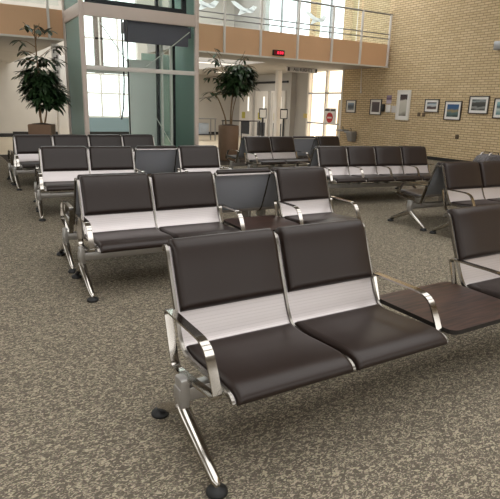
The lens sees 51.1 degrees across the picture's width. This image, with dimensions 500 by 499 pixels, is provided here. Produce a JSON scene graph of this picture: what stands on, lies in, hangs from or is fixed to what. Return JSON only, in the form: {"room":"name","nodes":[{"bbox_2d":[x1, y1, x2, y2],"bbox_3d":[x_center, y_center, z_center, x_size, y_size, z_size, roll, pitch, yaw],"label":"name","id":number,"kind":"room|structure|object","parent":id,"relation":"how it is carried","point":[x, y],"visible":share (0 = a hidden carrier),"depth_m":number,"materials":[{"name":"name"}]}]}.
{"room":"airport terminal","nodes":[
{"label":"airport terminal","id":0,"kind":"room"},
{"bbox_2d":[0,0,234,132],"bbox_3d":[-9.598,-7.762,20.191,21.450,6.600,1.400,-7,18,-30],"label":"wall","id":1,"kind":"structure","parent":0,"point":[15,116],"depth_m":22.11,"materials":[{"name":"white paint"}]},
{"bbox_2d":[0,132,217,136],"bbox_3d":[-9.741,-4.608,20.893,21.200,0.140,1.220,-7,18,-30],"label":"baseboard","id":2,"kind":"structure","parent":1,"relation":"attached to","point":[13,133],"depth_m":23.18,"materials":[{"name":"black"}]},
{"bbox_2d":[85,0,137,131],"bbox_3d":[-6.174,-8.063,22.900,2.600,5.660,0.230,-7,18,-30],"label":"window","id":3,"kind":"structure","parent":1,"relation":"in","point":[102,123],"depth_m":23.04,"materials":[{"name":"clear glass"}]},
{"bbox_2d":[0,36,376,75],"bbox_3d":[-7.296,-6.398,16.228,21.200,0.600,10.550,-7,18,-30],"label":"ceiling","id":4,"kind":"structure","parent":0,"point":[8,53],"depth_m":16.89,"materials":[{"name":"white paint"}]},
{"bbox_2d":[51,43,59,77],"bbox_3d":[-4.902,-4.741,13.191,0.170,0.850,0.024,-7,18,-30],"label":"hanging banner","id":5,"kind":"object","parent":4,"relation":"hanging from","point":[55,55],"visible":0.56,"depth_m":13.16,"materials":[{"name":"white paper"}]},
{"bbox_2d":[199,60,236,64],"bbox_3d":[-1.251,-6.112,17.076,1.800,0.058,0.220,-7,18,-30],"label":"ceiling lamp","id":6,"kind":"object","parent":4,"relation":"attached to","point":[200,61],"visible":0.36,"depth_m":17.01,"materials":[{"name":"white paint"}]},
{"bbox_2d":[286,66,316,73],"bbox_3d":[1.850,-6.363,18.529,1.320,0.170,0.047,-7,18,-30],"label":"sign","id":7,"kind":"object","parent":4,"relation":"hanging from","point":[288,69],"visible":1,"depth_m":18.49,"materials":[{"name":"white"}]},
{"bbox_2d":[0,135,499,498],"bbox_3d":[-2.213,-0.933,8.583,21.200,0.001,31.000,-7,18,-30],"label":"floor","id":8,"kind":"structure","parent":0,"point":[82,381],"depth_m":2.65,"materials":[{"name":"carpet"}]},
{"bbox_2d":[9,22,71,135],"bbox_3d":[-4.502,-3.319,11.391,1.133,2.984,0.867,1,15,-4],"label":"potted tree","id":9,"kind":"object","parent":8,"relation":"on","point":[43,85],"visible":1,"depth_m":11.20,"materials":[{"name":"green plant"}]},
{"bbox_2d":[57,55,69,133],"bbox_3d":[-6.019,-4.753,16.795,0.360,2.800,0.300,-7,18,-30],"label":"pillar","id":10,"kind":"structure","parent":8,"relation":"on","point":[62,121],"depth_m":16.76,"materials":[{"name":"white paint"}]},
{"bbox_2d":[7,134,149,183],"bbox_3d":[-3.162,-1.772,9.929,2.682,0.851,0.719,-7,18,-30],"label":"bench","id":11,"kind":"object","parent":8,"relation":"on","point":[10,164],"visible":0.12,"depth_m":9.30,"materials":[{"name":"grey metal"}]},
{"bbox_2d":[14,134,48,136],"bbox_3d":[-3.822,-1.863,9.173,0.588,0.313,0.179,-7,18,-30],"label":"cushion","id":12,"kind":"object","parent":11,"relation":"on","point":[18,134],"depth_m":9.09,"materials":[{"name":"black leather"}]},
{"bbox_2d":[52,134,84,136],"bbox_3d":[-3.288,-1.931,9.480,0.588,0.313,0.179,-7,18,-30],"label":"cushion","id":13,"kind":"object","parent":11,"relation":"on","point":[52,134],"depth_m":9.38,"materials":[{"name":"black leather"}]},
{"bbox_2d":[87,134,117,135],"bbox_3d":[-2.753,-2.000,9.786,0.588,0.313,0.179,-7,18,-30],"label":"cushion","id":14,"kind":"object","parent":11,"relation":"on","point":[88,134],"depth_m":9.68,"materials":[{"name":"black leather"}]},
{"bbox_2d":[12,134,154,190],"bbox_3d":[-2.796,-1.597,9.330,2.682,0.851,0.719,-7,18,-30],"label":"bench","id":15,"kind":"object","parent":8,"relation":"on","point":[26,147],"visible":0.39,"depth_m":9.16,"materials":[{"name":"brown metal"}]},
{"bbox_2d":[19,161,38,167],"bbox_3d":[-3.544,-1.441,8.791,0.595,0.070,0.482,-7,18,-30],"label":"seat cushion","id":16,"kind":"object","parent":15,"relation":"on","point":[24,164],"depth_m":8.54,"materials":[{"name":"black leather"}]},
{"bbox_2d":[15,135,51,153],"bbox_3d":[-3.724,-1.819,9.024,0.588,0.313,0.179,-7,18,-30],"label":"cushion","id":17,"kind":"object","parent":15,"relation":"on","point":[24,144],"depth_m":8.96,"materials":[{"name":"black leather"}]},
{"bbox_2d":[53,135,88,148],"bbox_3d":[-3.190,-1.887,9.331,0.588,0.313,0.179,-7,18,-30],"label":"cushion","id":18,"kind":"object","parent":15,"relation":"on","point":[58,140],"depth_m":9.30,"materials":[{"name":"black leather"}]},
{"bbox_2d":[88,135,121,145],"bbox_3d":[-2.655,-1.956,9.637,0.588,0.313,0.179,-7,18,-30],"label":"cushion","id":19,"kind":"object","parent":15,"relation":"on","point":[93,140],"depth_m":9.59,"materials":[{"name":"black leather"}]},
{"bbox_2d":[122,134,153,151],"bbox_3d":[-2.120,-2.024,9.944,0.588,0.313,0.179,-7,18,-30],"label":"cushion","id":20,"kind":"object","parent":15,"relation":"on","point":[135,140],"depth_m":9.89,"materials":[{"name":"black leather"}]},
{"bbox_2d":[33,145,213,209],"bbox_3d":[-1.791,-1.136,7.760,2.682,0.851,0.719,-5,17,-24],"label":"bench","id":21,"kind":"object","parent":8,"relation":"on","point":[151,159],"visible":0.3,"depth_m":7.59,"materials":[{"name":"grey metal"}]},
{"bbox_2d":[136,145,175,148],"bbox_3d":[-1.372,-1.355,7.586,0.573,0.313,0.179,-5,17,-24],"label":"cushion","id":22,"kind":"object","parent":21,"relation":"on","point":[150,146],"depth_m":7.49,"materials":[{"name":"black leather"}]},
{"bbox_2d":[178,145,213,147],"bbox_3d":[-0.821,-1.406,7.831,0.573,0.313,0.179,-5,17,-24],"label":"cushion","id":23,"kind":"object","parent":21,"relation":"on","point":[179,145],"depth_m":7.73,"materials":[{"name":"black leather"}]},
{"bbox_2d":[61,0,198,146],"bbox_3d":[-2.722,-5.235,11.917,2.670,6.500,1.620,-7,18,-30],"label":"glass elevator","id":24,"kind":"object","parent":8,"relation":"on","point":[175,26],"visible":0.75,"depth_m":12.00,"materials":[{"name":"glass"}]},
{"bbox_2d":[36,146,230,221],"bbox_3d":[-1.492,-0.953,7.127,2.682,0.851,0.719,-5,17,-24],"label":"bench","id":25,"kind":"object","parent":8,"relation":"on","point":[60,165],"visible":0.56,"depth_m":7.02,"materials":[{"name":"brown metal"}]},
{"bbox_2d":[44,181,73,190],"bbox_3d":[-2.302,-0.820,6.663,0.580,0.070,0.482,-5,17,-24],"label":"seat cushion","id":26,"kind":"object","parent":25,"relation":"on","point":[48,185],"depth_m":6.45,"materials":[{"name":"black leather"}]},
{"bbox_2d":[41,146,88,171],"bbox_3d":[-2.447,-1.202,6.914,0.573,0.313,0.179,-5,17,-24],"label":"cushion","id":27,"kind":"object","parent":25,"relation":"on","point":[53,158],"depth_m":6.88,"materials":[{"name":"black leather"}]},
{"bbox_2d":[89,146,133,170],"bbox_3d":[-1.896,-1.253,7.159,0.573,0.313,0.179,-5,17,-24],"label":"cushion","id":28,"kind":"object","parent":25,"relation":"on","point":[101,158],"depth_m":7.12,"materials":[{"name":"black leather"}]},
{"bbox_2d":[179,146,218,167],"bbox_3d":[-0.740,-1.360,7.673,0.573,0.313,0.179,-5,17,-24],"label":"cushion","id":29,"kind":"object","parent":25,"relation":"on","point":[189,156],"depth_m":7.63,"materials":[{"name":"black leather"}]},
{"bbox_2d":[56,166,317,273],"bbox_3d":[-0.521,-0.416,5.275,2.682,0.851,0.719,-7,17,-28],"label":"bench","id":30,"kind":"object","parent":8,"relation":"on","point":[247,190],"visible":0.38,"depth_m":5.12,"materials":[{"name":"grey metal"}]},
{"bbox_2d":[77,172,142,179],"bbox_3d":[-1.209,-0.512,4.535,0.573,0.313,0.179,-7,17,-28],"label":"cushion","id":31,"kind":"object","parent":30,"relation":"on","point":[79,175],"depth_m":4.42,"materials":[{"name":"black leather"}]},
{"bbox_2d":[215,168,269,173],"bbox_3d":[-0.095,-0.643,5.131,0.573,0.313,0.179,-7,17,-28],"label":"cushion","id":32,"kind":"object","parent":30,"relation":"on","point":[248,170],"depth_m":5.03,"materials":[{"name":"black leather"}]},
{"bbox_2d":[271,166,317,171],"bbox_3d":[0.436,-0.705,5.415,0.573,0.313,0.179,-7,17,-28],"label":"cushion","id":33,"kind":"object","parent":30,"relation":"on","point":[272,169],"depth_m":5.28,"materials":[{"name":"black leather"}]},
{"bbox_2d":[199,118,216,140],"bbox_3d":[-1.952,-4.992,21.685,1.000,0.900,0.500,-7,18,-30],"label":"railing","id":34,"kind":"object","parent":8,"relation":"on","point":[210,134],"visible":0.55,"depth_m":21.73,"materials":[{"name":"grey metal"}]},
{"bbox_2d":[199,123,208,133],"bbox_3d":[-1.951,-5.016,21.678,0.400,0.448,0.300,-7,18,-30],"label":"storage box","id":35,"kind":"object","parent":34,"relation":"on","point":[203,127],"visible":0.74,"depth_m":21.54,"materials":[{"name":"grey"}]},
{"bbox_2d":[72,167,360,302],"bbox_3d":[-0.174,-0.238,4.666,2.682,0.851,0.719,-7,17,-28],"label":"bench","id":36,"kind":"object","parent":8,"relation":"on","point":[121,215],"visible":0.82,"depth_m":4.50,"materials":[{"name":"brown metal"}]},
{"bbox_2d":[79,173,152,215],"bbox_3d":[-1.115,-0.467,4.383,0.573,0.313,0.179,-7,17,-28],"label":"cushion","id":37,"kind":"object","parent":36,"relation":"on","point":[111,194],"depth_m":4.34,"materials":[{"name":"black leather"}]},
{"bbox_2d":[87,227,172,252],"bbox_3d":[-0.945,-0.089,4.145,0.580,0.070,0.482,-7,17,-28],"label":"seat cushion","id":38,"kind":"object","parent":36,"relation":"on","point":[107,240],"depth_m":4.03,"materials":[{"name":"black leather"}]},
{"bbox_2d":[150,171,216,210],"bbox_3d":[-0.585,-0.530,4.667,0.573,0.313,0.179,-7,17,-28],"label":"cushion","id":39,"kind":"object","parent":36,"relation":"on","point":[195,190],"depth_m":4.62,"materials":[{"name":"black leather"}]},
{"bbox_2d":[159,222,239,237],"bbox_3d":[-0.414,-0.151,4.428,0.580,0.070,0.482,-7,17,-28],"label":"seat cushion","id":40,"kind":"object","parent":36,"relation":"on","point":[175,229],"depth_m":4.43,"materials":[{"name":"black leather"}]},
{"bbox_2d":[275,167,328,201],"bbox_3d":[0.529,-0.661,5.263,0.573,0.313,0.179,-7,17,-28],"label":"cushion","id":41,"kind":"object","parent":36,"relation":"on","point":[307,184],"depth_m":5.21,"materials":[{"name":"black leather"}]},
{"bbox_2d":[284,212,356,223],"bbox_3d":[0.700,-0.282,5.024,0.580,0.070,0.482,-7,17,-28],"label":"seat cushion","id":42,"kind":"object","parent":36,"relation":"on","point":[308,217],"depth_m":5.03,"materials":[{"name":"black leather"}]},
{"bbox_2d":[199,48,259,160],"bbox_3d":[-0.559,-3.791,13.857,1.803,2.811,0.886,-7,18,-30],"label":"potted tree","id":43,"kind":"object","parent":8,"relation":"on","point":[228,134],"visible":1,"depth_m":13.73,"materials":[{"name":"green plant"}]},
{"bbox_2d":[222,120,260,137],"bbox_3d":[-0.354,-4.809,21.266,1.800,0.860,0.030,-7,18,-30],"label":"rail","id":44,"kind":"object","parent":8,"relation":"on","point":[222,120],"visible":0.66,"depth_m":21.25,"materials":[{"name":"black metal"}]},
{"bbox_2d":[259,108,266,135],"bbox_3d":[0.485,-4.818,20.447,0.340,1.360,0.340,0,15,-5],"label":"sign stand","id":45,"kind":"object","parent":8,"relation":"on","point":[262,111],"visible":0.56,"depth_m":20.31,"materials":[{"name":"black plastic"}]},
{"bbox_2d":[225,136,317,168],"bbox_3d":[0.694,-2.049,11.350,2.622,0.851,0.719,-8,18,-31],"label":"bench","id":46,"kind":"object","parent":8,"relation":"on","point":[307,144],"visible":0.33,"depth_m":11.13,"materials":[{"name":"grey metal"}]},
{"bbox_2d":[293,136,314,137],"bbox_3d":[1.117,-2.281,11.223,0.558,0.313,0.179,-8,18,-31],"label":"cushion","id":47,"kind":"object","parent":46,"relation":"on","point":[293,136],"depth_m":11.11,"materials":[{"name":"black leather"}]},
{"bbox_2d":[273,70,281,135],"bbox_3d":[1.093,-5.618,20.705,0.200,2.800,0.200,-7,18,-30],"label":"column","id":48,"kind":"structure","parent":8,"relation":"on","point":[278,79],"depth_m":20.58,"materials":[{"name":"white paint"}]},
{"bbox_2d":[280,109,287,135],"bbox_3d":[1.309,-4.832,20.584,0.340,1.360,0.340,0,15,-5],"label":"sign stand","id":49,"kind":"object","parent":8,"relation":"on","point":[283,112],"visible":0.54,"depth_m":20.45,"materials":[{"name":"black plastic"}]},
{"bbox_2d":[243,136,339,168],"bbox_3d":[1.072,-1.876,10.759,2.622,0.851,0.719,-8,18,-31],"label":"bench","id":50,"kind":"object","parent":8,"relation":"on","point":[262,150],"visible":0.63,"depth_m":10.52,"materials":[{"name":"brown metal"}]},
{"bbox_2d":[244,136,270,152],"bbox_3d":[0.162,-2.094,10.442,0.558,0.313,0.179,-8,18,-31],"label":"cushion","id":51,"kind":"object","parent":50,"relation":"on","point":[256,144],"depth_m":10.40,"materials":[{"name":"black leather"}]},
{"bbox_2d":[249,159,285,164],"bbox_3d":[0.349,-1.718,10.213,0.565,0.070,0.482,-8,18,-31],"label":"seat cushion","id":52,"kind":"object","parent":50,"relation":"on","point":[260,161],"depth_m":10.08,"materials":[{"name":"black leather"}]},
{"bbox_2d":[269,136,294,152],"bbox_3d":[0.664,-2.163,10.744,0.558,0.313,0.179,-8,18,-31],"label":"cushion","id":53,"kind":"object","parent":50,"relation":"on","point":[278,144],"depth_m":10.70,"materials":[{"name":"black leather"}]},
{"bbox_2d":[274,158,309,163],"bbox_3d":[0.851,-1.786,10.514,0.565,0.070,0.482,-8,18,-31],"label":"seat cushion","id":54,"kind":"object","parent":50,"relation":"on","point":[288,160],"depth_m":10.42,"materials":[{"name":"black leather"}]},
{"bbox_2d":[317,136,339,145],"bbox_3d":[1.721,-2.305,11.377,0.558,0.313,0.179,-8,18,-31],"label":"cushion","id":55,"kind":"object","parent":50,"relation":"on","point":[322,140],"depth_m":11.32,"materials":[{"name":"black leather"}]},
{"bbox_2d":[151,204,499,498],"bbox_3d":[0.837,0.306,2.794,2.664,0.851,0.719,-7,18,-30],"label":"bench","id":56,"kind":"object","parent":8,"relation":"on","point":[259,313],"visible":1,"depth_m":2.49,"materials":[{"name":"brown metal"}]},
{"bbox_2d":[168,228,283,311],"bbox_3d":[-0.100,0.085,2.483,0.550,0.313,0.179,-7,18,-30],"label":"cushion","id":57,"kind":"object","parent":56,"relation":"on","point":[211,272],"depth_m":2.43,"materials":[{"name":"black leather"}]},
{"bbox_2d":[186,323,353,405],"bbox_3d":[0.080,0.462,2.249,0.557,0.070,0.482,-7,18,-30],"label":"seat cushion","id":58,"kind":"object","parent":56,"relation":"on","point":[255,363],"depth_m":2.17,"materials":[{"name":"black leather"}]},
{"bbox_2d":[275,219,371,291],"bbox_3d":[0.402,0.020,2.770,0.550,0.313,0.179,-7,18,-30],"label":"cushion","id":59,"kind":"object","parent":56,"relation":"on","point":[314,257],"depth_m":2.72,"materials":[{"name":"black leather"}]},
{"bbox_2d":[294,304,447,370],"bbox_3d":[0.582,0.398,2.537,0.557,0.070,0.482,-7,18,-30],"label":"seat cushion","id":60,"kind":"object","parent":56,"relation":"on","point":[369,335],"depth_m":2.46,"materials":[{"name":"black leather"}]},
{"bbox_2d":[446,204,499,259],"bbox_3d":[1.521,-0.123,3.412,0.550,0.313,0.179,-7,18,-30],"label":"cushion","id":61,"kind":"object","parent":56,"relation":"on","point":[476,229],"depth_m":3.32,"materials":[{"name":"black leather"}]},
{"bbox_2d":[467,277,499,297],"bbox_3d":[1.701,0.254,3.179,0.557,0.070,0.482,-7,18,-30],"label":"seat cushion","id":62,"kind":"object","parent":56,"relation":"on","point":[490,286],"depth_m":3.21,"materials":[{"name":"black leather"}]},
{"bbox_2d":[295,146,415,188],"bbox_3d":[1.879,-1.397,9.102,2.322,0.851,0.719,-5,17,-21],"label":"bench","id":63,"kind":"object","parent":8,"relation":"on","point":[314,161],"visible":0.07,"depth_m":8.48,"materials":[{"name":"grey metal"}]},
{"bbox_2d":[315,146,435,188],"bbox_3d":[2.147,-1.212,8.456,2.322,0.851,0.719,-5,17,-21],"label":"bench","id":64,"kind":"object","parent":8,"relation":"on","point":[352,166],"visible":0.8,"depth_m":8.47,"materials":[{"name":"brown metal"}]},
{"bbox_2d":[317,146,347,166],"bbox_3d":[1.320,-1.482,8.337,0.498,0.313,0.179,-5,17,-21],"label":"cushion","id":65,"kind":"object","parent":64,"relation":"on","point":[327,156],"depth_m":8.29,"materials":[{"name":"black leather"}]},
{"bbox_2d":[327,175,365,182],"bbox_3d":[1.450,-1.099,8.079,0.505,0.070,0.482,-5,17,-21],"label":"seat cushion","id":66,"kind":"object","parent":64,"relation":"on","point":[337,178],"depth_m":7.91,"materials":[{"name":"black leather"}]},
{"bbox_2d":[346,146,375,166],"bbox_3d":[1.812,-1.521,8.530,0.498,0.313,0.179,-5,17,-21],"label":"cushion","id":67,"kind":"object","parent":64,"relation":"on","point":[358,156],"depth_m":8.49,"materials":[{"name":"black leather"}]},
{"bbox_2d":[351,174,394,181],"bbox_3d":[1.941,-1.138,8.273,0.505,0.070,0.482,-5,17,-21],"label":"seat cushion","id":68,"kind":"object","parent":64,"relation":"on","point":[368,177],"depth_m":8.12,"materials":[{"name":"black leather"}]},
{"bbox_2d":[373,146,401,165],"bbox_3d":[2.304,-1.559,8.723,0.498,0.313,0.179,-5,17,-21],"label":"cushion","id":69,"kind":"object","parent":64,"relation":"on","point":[384,155],"depth_m":8.68,"materials":[{"name":"black leather"}]},
{"bbox_2d":[379,174,421,180],"bbox_3d":[2.433,-1.177,8.466,0.505,0.070,0.482,-5,17,-21],"label":"seat cushion","id":70,"kind":"object","parent":64,"relation":"on","point":[397,177],"depth_m":8.30,"materials":[{"name":"black leather"}]},
{"bbox_2d":[400,146,427,165],"bbox_3d":[2.795,-1.598,8.917,0.498,0.313,0.179,-5,17,-21],"label":"cushion","id":71,"kind":"object","parent":64,"relation":"on","point":[410,155],"depth_m":8.87,"materials":[{"name":"black leather"}]},
{"bbox_2d":[406,173,431,179],"bbox_3d":[2.925,-1.216,8.659,0.505,0.070,0.482,-5,17,-21],"label":"seat cushion","id":72,"kind":"object","parent":64,"relation":"on","point":[425,176],"depth_m":8.46,"materials":[{"name":"black leather"}]},
{"bbox_2d":[387,161,471,230],"bbox_3d":[3.199,-0.841,7.220,2.682,0.851,0.719,-6,17,-26],"label":"bench","id":73,"kind":"object","parent":8,"relation":"on","point":[435,185],"visible":0.39,"depth_m":6.64,"materials":[{"name":"grey metal"}]},
{"bbox_2d":[397,188,424,195],"bbox_3d":[2.314,-0.750,6.902,0.580,0.070,0.482,-6,17,-26],"label":"seat cushion","id":74,"kind":"object","parent":73,"relation":"on","point":[413,191],"depth_m":6.83,"materials":[{"name":"black leather"}]},
{"bbox_2d":[437,161,471,165],"bbox_3d":[2.491,-0.943,6.501,0.573,0.313,0.179,-6,17,-26],"label":"cushion","id":75,"kind":"object","parent":73,"relation":"on","point":[439,163],"depth_m":6.33,"materials":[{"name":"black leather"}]},
{"bbox_2d":[472,151,499,161],"bbox_3d":[3.402,-1.169,7.486,0.470,0.461,0.220,-6,17,-26],"label":"bag","id":76,"kind":"object","parent":73,"relation":"on","point":[481,157],"visible":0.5,"depth_m":7.37,"materials":[{"name":"grey fabric"}]},
{"bbox_2d":[429,161,499,233],"bbox_3d":[3.527,-0.661,6.601,2.682,0.851,0.719,-6,17,-26],"label":"bench","id":77,"kind":"object","parent":8,"relation":"on","point":[467,184],"visible":0.74,"depth_m":6.33,"materials":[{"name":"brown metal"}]},
{"bbox_2d":[441,162,482,189],"bbox_3d":[2.580,-0.898,6.346,0.573,0.313,0.179,-6,17,-26],"label":"cushion","id":78,"kind":"object","parent":77,"relation":"on","point":[456,175],"depth_m":6.29,"materials":[{"name":"black leather"}]},
{"bbox_2d":[451,199,499,206],"bbox_3d":[2.740,-0.518,6.102,0.580,0.070,0.482,-6,17,-26],"label":"seat cushion","id":79,"kind":"object","parent":77,"relation":"on","point":[454,202],"depth_m":6.14,"materials":[{"name":"black leather"}]},
{"bbox_2d":[478,161,499,187],"bbox_3d":[3.119,-0.956,6.614,0.573,0.313,0.179,-6,17,-26],"label":"cushion","id":80,"kind":"object","parent":77,"relation":"on","point":[489,170],"depth_m":6.51,"materials":[{"name":"black leather"}]},
{"bbox_2d":[487,198,499,201],"bbox_3d":[3.280,-0.576,6.370,0.580,0.070,0.482,-6,17,-26],"label":"seat cushion","id":81,"kind":"object","parent":77,"relation":"on","point":[491,199],"depth_m":6.42,"materials":[{"name":"black leather"}]},
{"bbox_2d":[232,0,341,136],"bbox_3d":[1.442,-7.957,22.081,0.500,6.600,8.940,-7,18,-30],"label":"wall","id":82,"kind":"structure","parent":0,"point":[296,94],"depth_m":22.33,"materials":[{"name":"grey paint"}]},
{"bbox_2d":[239,91,252,135],"bbox_3d":[-0.200,-6.529,25.204,0.060,2.100,1.200,-7,18,-30],"label":"door","id":83,"kind":"structure","parent":82,"relation":"in","point":[246,106],"depth_m":25.15,"materials":[{"name":"white paint"}]},
{"bbox_2d":[254,91,268,135],"bbox_3d":[0.533,-6.178,24.004,0.060,2.100,1.100,-7,18,-30],"label":"door","id":84,"kind":"structure","parent":82,"relation":"in","point":[261,97],"depth_m":23.94,"materials":[{"name":"white paint"}]},
{"bbox_2d":[244,81,288,83],"bbox_3d":[0.510,-7.560,23.706,0.090,0.080,4.300,-7,18,-30],"label":"trim","id":85,"kind":"structure","parent":82,"relation":"attached to","point":[267,82],"depth_m":23.11,"materials":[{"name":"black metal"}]},
{"bbox_2d":[270,91,286,135],"bbox_3d":[1.216,-5.851,22.886,0.060,2.100,1.100,-7,18,-30],"label":"door","id":86,"kind":"structure","parent":82,"relation":"in","point":[283,94],"depth_m":22.94,"materials":[{"name":"white paint"}]},
{"bbox_2d":[280,0,358,37],"bbox_3d":[2.251,-9.312,20.488,0.080,3.100,6.140,-7,18,-30],"label":"window","id":87,"kind":"structure","parent":82,"relation":"in","point":[282,1],"depth_m":19.53,"materials":[{"name":"white paint"}]},
{"bbox_2d":[305,70,343,138],"bbox_3d":[2.872,-5.436,20.232,0.120,2.800,2.170,-7,18,-30],"label":"window","id":88,"kind":"structure","parent":82,"relation":"in","point":[326,92],"depth_m":20.06,"materials":[{"name":"white paint"}]},
{"bbox_2d":[323,108,336,123],"bbox_3d":[3.034,-5.074,19.876,0.036,0.580,0.720,-7,18,-30],"label":"no entry sign","id":89,"kind":"object","parent":88,"relation":"attached to","point":[329,113],"visible":1,"depth_m":19.85,"materials":[{"name":"white"}]},
{"bbox_2d":[309,0,358,40],"bbox_3d":[3.071,-8.953,19.270,0.250,3.100,2.480,-7,18,-30],"label":"pillar","id":90,"kind":"structure","parent":82,"relation":"attached to","point":[350,16],"depth_m":18.59,"materials":[{"name":"beige brick"}]},
{"bbox_2d":[339,0,499,160],"bbox_3d":[9.257,-4.279,9.525,0.250,6.600,22.580,-7,18,-30],"label":"wall","id":91,"kind":"structure","parent":0,"point":[443,50],"depth_m":15.71,"materials":[{"name":"beige brick"}]},
{"bbox_2d":[0,33,387,67],"bbox_3d":[-4.620,-4.808,11.915,21.200,0.040,0.070,-7,18,-30],"label":"trim","id":92,"kind":"structure","parent":91,"relation":"attached to","point":[10,35],"depth_m":14.59,"materials":[{"name":"white paint"}]},
{"bbox_2d":[46,0,50,37],"bbox_3d":[-8.999,-5.209,9.076,10.930,2.000,0.092,-7,18,-30],"label":"balcony railing","id":93,"kind":"object","parent":92,"relation":"on","point":[47,2],"visible":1,"depth_m":11.74,"materials":[{"name":"grey metal"}]},
{"bbox_2d":[199,0,392,66],"bbox_3d":[1.292,-6.528,14.975,7.520,2.000,0.092,-7,18,-30],"label":"balcony railing","id":94,"kind":"object","parent":92,"relation":"on","point":[214,3],"visible":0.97,"depth_m":15.08,"materials":[{"name":"silver metal"}]},
{"bbox_2d":[0,3,389,65],"bbox_3d":[-4.615,-5.148,11.831,21.200,0.670,0.050,-7,18,-30],"label":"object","id":95,"kind":"structure","parent":91,"relation":"attached to","point":[12,17],"depth_m":14.46,"materials":[{"name":"brown wood"}]},
{"bbox_2d":[272,50,284,55],"bbox_3d":[0.817,-5.618,14.934,0.380,0.150,0.078,-7,18,-30],"label":"led display","id":96,"kind":"object","parent":95,"relation":"attached to","point":[274,52],"visible":1,"depth_m":14.90,"materials":[{"name":"black plastic"}]},
{"bbox_2d":[336,126,356,141],"bbox_3d":[3.495,-4.215,19.032,0.298,0.515,0.840,-7,18,-30],"label":"fountain","id":97,"kind":"object","parent":91,"relation":"attached to","point":[351,135],"visible":1,"depth_m":18.79,"materials":[{"name":"grey metal"}]},
{"bbox_2d":[345,100,356,112],"bbox_3d":[3.636,-5.157,18.842,0.032,0.440,0.520,-7,18,-30],"label":"framed picture","id":98,"kind":"object","parent":91,"relation":"attached to","point":[350,104],"visible":1,"depth_m":18.84,"materials":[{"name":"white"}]},
{"bbox_2d":[348,103,353,109],"bbox_3d":[3.633,-5.156,18.841,0.004,0.250,0.330,-7,18,-30],"label":"print","id":99,"kind":"object","parent":98,"relation":"attached to","point":[350,105],"depth_m":18.83},
{"bbox_2d":[369,99,381,114],"bbox_3d":[4.276,-4.850,17.795,0.032,0.520,0.550,-7,18,-30],"label":"framed picture","id":100,"kind":"object","parent":91,"relation":"attached to","point":[375,104],"visible":1,"depth_m":17.80,"materials":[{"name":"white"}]},
{"bbox_2d":[371,102,379,111],"bbox_3d":[4.273,-4.850,17.793,0.004,0.330,0.360,-7,18,-30],"label":"print","id":101,"kind":"object","parent":100,"relation":"attached to","point":[375,106],"depth_m":17.79},
{"bbox_2d":[386,95,391,103],"bbox_3d":[4.589,-4.951,17.250,0.010,0.260,0.220,-7,18,-30],"label":"notice","id":102,"kind":"object","parent":91,"relation":"attached to","point":[389,97],"visible":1,"depth_m":17.25,"materials":[{"name":"paper"}]},
{"bbox_2d":[395,90,411,120],"bbox_3d":[4.905,-4.622,16.748,0.032,0.930,0.570,-7,18,-30],"label":"framed picture","id":103,"kind":"object","parent":91,"relation":"attached to","point":[403,102],"visible":1,"depth_m":16.73,"materials":[{"name":"beige"}]},
{"bbox_2d":[398,94,407,115],"bbox_3d":[4.902,-4.622,16.747,0.004,0.660,0.300,-7,18,-30],"label":"print","id":104,"kind":"object","parent":103,"relation":"attached to","point":[403,98],"depth_m":16.74},
{"bbox_2d":[424,99,439,112],"bbox_3d":[5.489,-4.342,15.792,0.032,0.390,0.540,-7,18,-30],"label":"framed picture","id":105,"kind":"object","parent":91,"relation":"attached to","point":[431,105],"visible":1,"depth_m":15.78,"materials":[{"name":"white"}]},
{"bbox_2d":[427,102,436,108],"bbox_3d":[5.486,-4.342,15.790,0.004,0.200,0.350,-7,18,-30],"label":"print","id":106,"kind":"object","parent":105,"relation":"attached to","point":[430,105],"depth_m":15.78},
{"bbox_2d":[427,156,465,161],"bbox_3d":[9.049,-1.131,10.319,0.020,0.100,22.580,-7,18,-30],"label":"baseboard","id":107,"kind":"structure","parent":91,"relation":"attached to","point":[428,157],"depth_m":15.68,"materials":[{"name":"black"}]},
{"bbox_2d":[443,101,462,120],"bbox_3d":[5.882,-4.032,15.175,0.032,0.540,0.590,-7,18,-30],"label":"framed picture","id":108,"kind":"object","parent":91,"relation":"attached to","point":[452,109],"visible":1,"depth_m":15.16,"materials":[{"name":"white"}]},
{"bbox_2d":[446,104,458,116],"bbox_3d":[5.880,-4.031,15.174,0.004,0.350,0.400,-7,18,-30],"label":"print","id":109,"kind":"object","parent":108,"relation":"attached to","point":[452,110],"depth_m":15.17},
{"bbox_2d":[467,96,489,113],"bbox_3d":[6.312,-3.992,14.434,0.032,0.480,0.630,-7,18,-30],"label":"framed picture","id":110,"kind":"object","parent":91,"relation":"attached to","point":[477,104],"visible":1,"depth_m":14.42,"materials":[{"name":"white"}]},
{"bbox_2d":[471,99,485,110],"bbox_3d":[6.309,-3.991,14.433,0.004,0.290,0.440,-7,18,-30],"label":"print","id":111,"kind":"object","parent":110,"relation":"attached to","point":[476,104],"depth_m":14.43},
{"bbox_2d":[492,98,499,117],"bbox_3d":[6.702,-3.727,13.814,0.032,0.520,0.600,-7,18,-30],"label":"framed picture","id":112,"kind":"object","parent":91,"relation":"attached to","point":[496,108],"visible":1,"depth_m":13.98,"materials":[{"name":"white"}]},
{"bbox_2d":[496,102,499,114],"bbox_3d":[6.699,-3.727,13.812,0.004,0.330,0.410,-7,18,-30],"label":"print","id":113,"kind":"object","parent":112,"relation":"attached to","point":[497,103],"depth_m":13.95},
{"bbox_2d":[493,41,499,49],"bbox_3d":[6.536,-5.318,13.622,0.158,0.220,0.320,-7,18,-30],"label":"wall speaker","id":114,"kind":"object","parent":91,"relation":"attached to","point":[496,43],"visible":1,"depth_m":13.63,"materials":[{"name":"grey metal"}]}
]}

